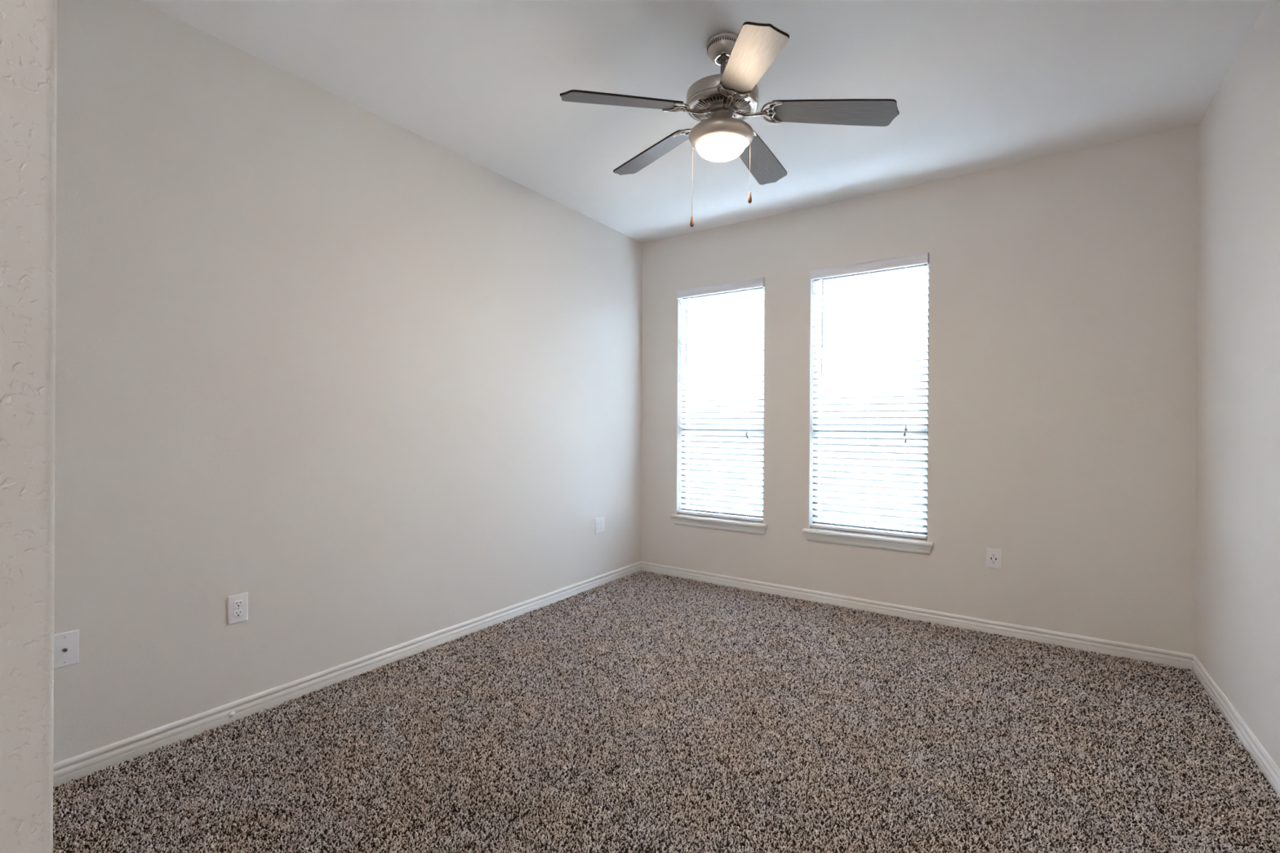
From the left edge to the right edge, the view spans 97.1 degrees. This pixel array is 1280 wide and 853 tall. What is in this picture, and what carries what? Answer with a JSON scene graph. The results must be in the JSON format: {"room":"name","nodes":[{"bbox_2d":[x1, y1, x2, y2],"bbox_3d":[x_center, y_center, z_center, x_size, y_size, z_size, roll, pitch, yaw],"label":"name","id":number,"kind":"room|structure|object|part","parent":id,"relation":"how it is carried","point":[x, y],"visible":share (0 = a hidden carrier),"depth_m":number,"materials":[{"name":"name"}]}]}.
{"room":"empty bedroom","nodes":[
{"label":"empty bedroom","id":0,"kind":"room"},
{"bbox_2d":[0,0,57,852],"bbox_3d":[-1.999,-0.172,0.044,2.254,2.743,2.372,0,0,34],"label":"wall","id":1,"kind":"structure","parent":0,"point":[28,28],"depth_m":0.38,"materials":[{"name":"white paint"}]},
{"bbox_2d":[53,0,642,764],"bbox_3d":[-1.164,-0.170,3.143,0.140,2.743,3.968,0,0,34],"label":"wall","id":2,"kind":"structure","parent":0,"point":[320,360],"depth_m":2.48,"materials":[{"name":"white paint"}]},
{"bbox_2d":[53,629,79,669],"bbox_3d":[-1.927,0.749,1.895,0.017,0.116,0.072,0,0,34],"label":"cable plate","id":3,"kind":"object","parent":2,"relation":"attached to","point":[66,644],"visible":0.95,"depth_m":1.90,"materials":[{"name":"white plastic"}]},
{"bbox_2d":[226,592,248,625],"bbox_3d":[-1.645,0.746,2.314,0.009,0.116,0.072,0,0,34],"label":"wall outlet","id":4,"kind":"object","parent":2,"relation":"attached to","point":[237,605],"visible":1,"depth_m":2.31,"materials":[{"name":"white plastic"}]},
{"bbox_2d":[233,609,243,617],"bbox_3d":[-1.643,0.765,2.313,0.004,0.029,0.034,0,0,34],"label":"receptacle","id":5,"kind":"object","parent":4,"relation":"attached to","point":[237,613],"depth_m":2.31,"materials":[{"name":"white plastic"}]},
{"bbox_2d":[233,600,243,608],"bbox_3d":[-1.643,0.726,2.313,0.004,0.029,0.034,0,0,34],"label":"receptacle","id":6,"kind":"object","parent":4,"relation":"attached to","point":[237,603],"depth_m":2.31,"materials":[{"name":"white plastic"}]},
{"bbox_2d":[53,561,640,787],"bbox_3d":[-1.069,1.163,3.158,0.013,0.077,3.828,0,0,34],"label":"baseboard","id":7,"kind":"structure","parent":2,"relation":"attached to","point":[65,771],"depth_m":2.46,"materials":[{"name":"white paint"}]},
{"bbox_2d":[227,711,235,717],"bbox_3d":[-1.651,1.166,2.288,0.010,0.025,0.025,0,0,34],"label":"cap","id":8,"kind":"object","parent":7,"relation":"attached to","point":[232,713],"visible":1,"depth_m":2.29,"materials":[{"name":"white paint"}]},
{"bbox_2d":[595,516,604,533],"bbox_3d":[-0.302,0.749,4.282,0.008,0.116,0.114,0,0,34],"label":"electrical outlet","id":9,"kind":"object","parent":2,"relation":"attached to","point":[599,522],"visible":1,"depth_m":4.28,"materials":[{"name":"white plastic"}]},
{"bbox_2d":[53,572,1279,852],"bbox_3d":[-0.312,1.268,1.290,3.650,0.120,6.340,0,0,34],"label":"floor","id":10,"kind":"structure","parent":0,"point":[902,650],"depth_m":2.00,"materials":[{"name":"grey"}]},
{"bbox_2d":[53,570,1279,852],"bbox_3d":[0.057,1.205,1.831,3.342,0.009,4.723,0,0,34],"label":"carpet","id":11,"kind":"object","parent":10,"relation":"on","point":[1153,804],"visible":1,"depth_m":2.11,"materials":[{"name":"carpet"}]},
{"bbox_2d":[138,0,1268,243],"bbox_3d":[-0.335,-1.595,1.230,3.650,0.120,6.480,0,0,34],"label":"ceiling","id":12,"kind":"structure","parent":0,"point":[975,86],"depth_m":2.47,"materials":[{"name":"white paint"}]},
{"bbox_2d":[560,21,899,226],"bbox_3d":[0.350,-1.174,2.328,1.264,0.716,1.228,0,0,34],"label":"ceiling fan","id":13,"kind":"object","parent":12,"relation":"hanging from","point":[721,102],"visible":1,"depth_m":2.19,"materials":[{"name":"silver metal"}]},
{"bbox_3d":[-0.065,-1.224,2.124,0.483,0.008,0.143,-7,19,-21],"label":"blade","id":14,"kind":"part","parent":13,"relation":"part of","materials":[{"name":"grey wood"}]},
{"bbox_3d":[0.057,-1.256,2.608,0.143,0.008,0.483,-18,9,-39],"label":"blade","id":15,"kind":"part","parent":13,"relation":"part of","materials":[{"name":"grey wood"}]},
{"bbox_3d":[0.327,-1.112,2.291,0.197,0.055,0.197,4,5,34],"label":"lamp glass","id":16,"kind":"part","parent":13,"relation":"part of","materials":[{"name":"white glass"}]},
{"bbox_3d":[0.358,-1.197,1.860,0.143,0.008,0.483,13,10,-6],"label":"blade","id":17,"kind":"part","parent":13,"relation":"part of","materials":[{"name":"grey wood"}]},
{"bbox_3d":[0.555,-1.248,2.642,0.143,0.008,0.483,-10,-9,31],"label":"blade","id":18,"kind":"part","parent":13,"relation":"part of","materials":[{"name":"grey wood"}]},
{"bbox_3d":[0.741,-1.212,2.179,0.483,0.008,0.143,9,-6,13],"label":"blade","id":19,"kind":"part","parent":13,"relation":"part of","materials":[{"name":"grey wood"}]},
{"bbox_2d":[640,124,1198,654],"bbox_3d":[1.444,-0.156,3.850,3.650,2.743,0.140,0,0,34],"label":"wall","id":20,"kind":"structure","parent":0,"point":[1063,287],"depth_m":3.27,"materials":[{"name":"white paint"}]},
{"bbox_2d":[670,287,768,534],"bbox_3d":[0.629,-0.151,4.378,0.805,1.882,0.176,0,0,34],"label":"window","id":21,"kind":"structure","parent":20,"relation":"in","point":[685,519],"depth_m":4.36,"materials":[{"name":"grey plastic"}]},
{"bbox_3d":[0.607,0.720,4.354,0.805,0.026,0.116,0,0,34],"label":"sill","id":22,"kind":"part","parent":21,"relation":"part of","materials":[{"name":"white paint"}]},
{"bbox_3d":[0.660,0.006,4.424,0.661,0.044,0.045,0,0,34],"label":"meeting rail","id":23,"kind":"part","parent":21,"relation":"part of","materials":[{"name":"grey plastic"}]},
{"bbox_2d":[676,276,764,521],"bbox_3d":[0.612,-0.197,4.354,0.725,1.787,0.088,0,0,34],"label":"window blind","id":24,"kind":"object","parent":21,"relation":"attached to","point":[746,306],"visible":0.9,"depth_m":4.35,"materials":[{"name":"white plastic"}]},
{"bbox_3d":[0.435,-0.179,4.497,0.002,1.730,0.035,0,0,34],"label":"ladder cord","id":25,"kind":"part","parent":24,"relation":"part of","materials":[{"name":"white fabric"}]},
{"bbox_3d":[0.618,0.688,4.370,0.721,0.018,0.052,0,0,34],"label":"rail","id":26,"kind":"part","parent":24,"relation":"part of","materials":[{"name":"white plastic"}]},
{"bbox_3d":[0.629,-0.177,4.364,0.002,1.730,0.035,0,0,34],"label":"ladder cord","id":27,"kind":"part","parent":24,"relation":"part of","materials":[{"name":"white fabric"}]},
{"bbox_3d":[0.798,-0.490,4.192,0.003,1.067,0.002,0,0,34],"label":"lift cord","id":28,"kind":"part","parent":24,"relation":"part of","materials":[{"name":"white fabric"}]},
{"bbox_3d":[0.811,-0.176,4.240,0.002,1.730,0.034,0,0,34],"label":"ladder cord","id":29,"kind":"part","parent":24,"relation":"part of","materials":[{"name":"white fabric"}]},
{"bbox_2d":[802,263,933,554],"bbox_3d":[1.517,-0.146,3.772,0.813,1.882,0.176,0,0,34],"label":"window","id":30,"kind":"structure","parent":20,"relation":"in","point":[910,544],"depth_m":3.72,"materials":[{"name":"grey plastic"}]},
{"bbox_3d":[1.495,0.726,3.748,0.813,0.026,0.116,0,0,34],"label":"sill","id":31,"kind":"part","parent":30,"relation":"part of","materials":[{"name":"white paint"}]},
{"bbox_2d":[809,252,928,538],"bbox_3d":[1.500,-0.191,3.748,0.733,1.787,0.088,0,0,34],"label":"window blind","id":32,"kind":"object","parent":30,"relation":"attached to","point":[883,289],"visible":0.91,"depth_m":3.75,"materials":[{"name":"white plastic"}]},
{"bbox_3d":[1.321,-0.173,3.892,0.002,1.730,0.035,0,0,34],"label":"ladder cord","id":33,"kind":"part","parent":32,"relation":"part of","materials":[{"name":"white fabric"}]},
{"bbox_3d":[1.517,-0.172,3.759,0.002,1.730,0.035,0,0,34],"label":"ladder cord","id":34,"kind":"part","parent":32,"relation":"part of","materials":[{"name":"white fabric"}]},
{"bbox_3d":[1.506,0.693,3.764,0.729,0.018,0.052,0,0,34],"label":"rail","id":35,"kind":"part","parent":32,"relation":"part of","materials":[{"name":"white plastic"}]},
{"bbox_3d":[1.700,-0.171,3.633,0.002,1.730,0.035,0,0,34],"label":"ladder cord","id":36,"kind":"part","parent":32,"relation":"part of","materials":[{"name":"white fabric"}]},
{"bbox_3d":[1.688,-0.509,3.585,0.003,1.017,0.002,0,0,34],"label":"lift cord","id":37,"kind":"part","parent":32,"relation":"part of","materials":[{"name":"white fabric"}]},
{"bbox_3d":[1.547,0.011,3.818,0.669,0.044,0.045,0,0,34],"label":"meeting rail","id":38,"kind":"part","parent":30,"relation":"part of","materials":[{"name":"grey plastic"}]},
{"bbox_2d":[640,561,1194,670],"bbox_3d":[1.393,1.177,3.788,3.370,0.077,0.013,0,0,34],"label":"baseboard","id":39,"kind":"structure","parent":20,"relation":"attached to","point":[1175,659],"depth_m":3.45,"materials":[{"name":"white paint"}]},
{"bbox_2d":[986,547,1000,569],"bbox_3d":[2.078,0.777,3.324,0.072,0.116,0.009,0,0,34],"label":"wall outlet","id":40,"kind":"object","parent":20,"relation":"attached to","point":[993,556],"visible":1,"depth_m":3.32,"materials":[{"name":"white plastic"}]},
{"bbox_2d":[990,552,997,564],"bbox_3d":[2.077,0.777,3.322,0.035,0.069,0.004,0,0,34],"label":"receptacle","id":41,"kind":"object","parent":40,"relation":"attached to","point":[993,556],"depth_m":3.32,"materials":[{"name":"white plastic"}]},
{"bbox_2d":[1195,0,1279,768],"bbox_3d":[1.106,-0.154,0.242,0.140,2.743,6.200,0,0,34],"label":"wall","id":42,"kind":"structure","parent":0,"point":[1237,548],"depth_m":2.24,"materials":[{"name":"white paint"}]},
{"bbox_2d":[1191,654,1279,799],"bbox_3d":[1.035,1.178,0.286,0.013,0.077,6.200,0,0,34],"label":"baseboard","id":43,"kind":"structure","parent":42,"relation":"attached to","point":[1269,769],"depth_m":2.20,"materials":[{"name":"white paint"}]}
]}

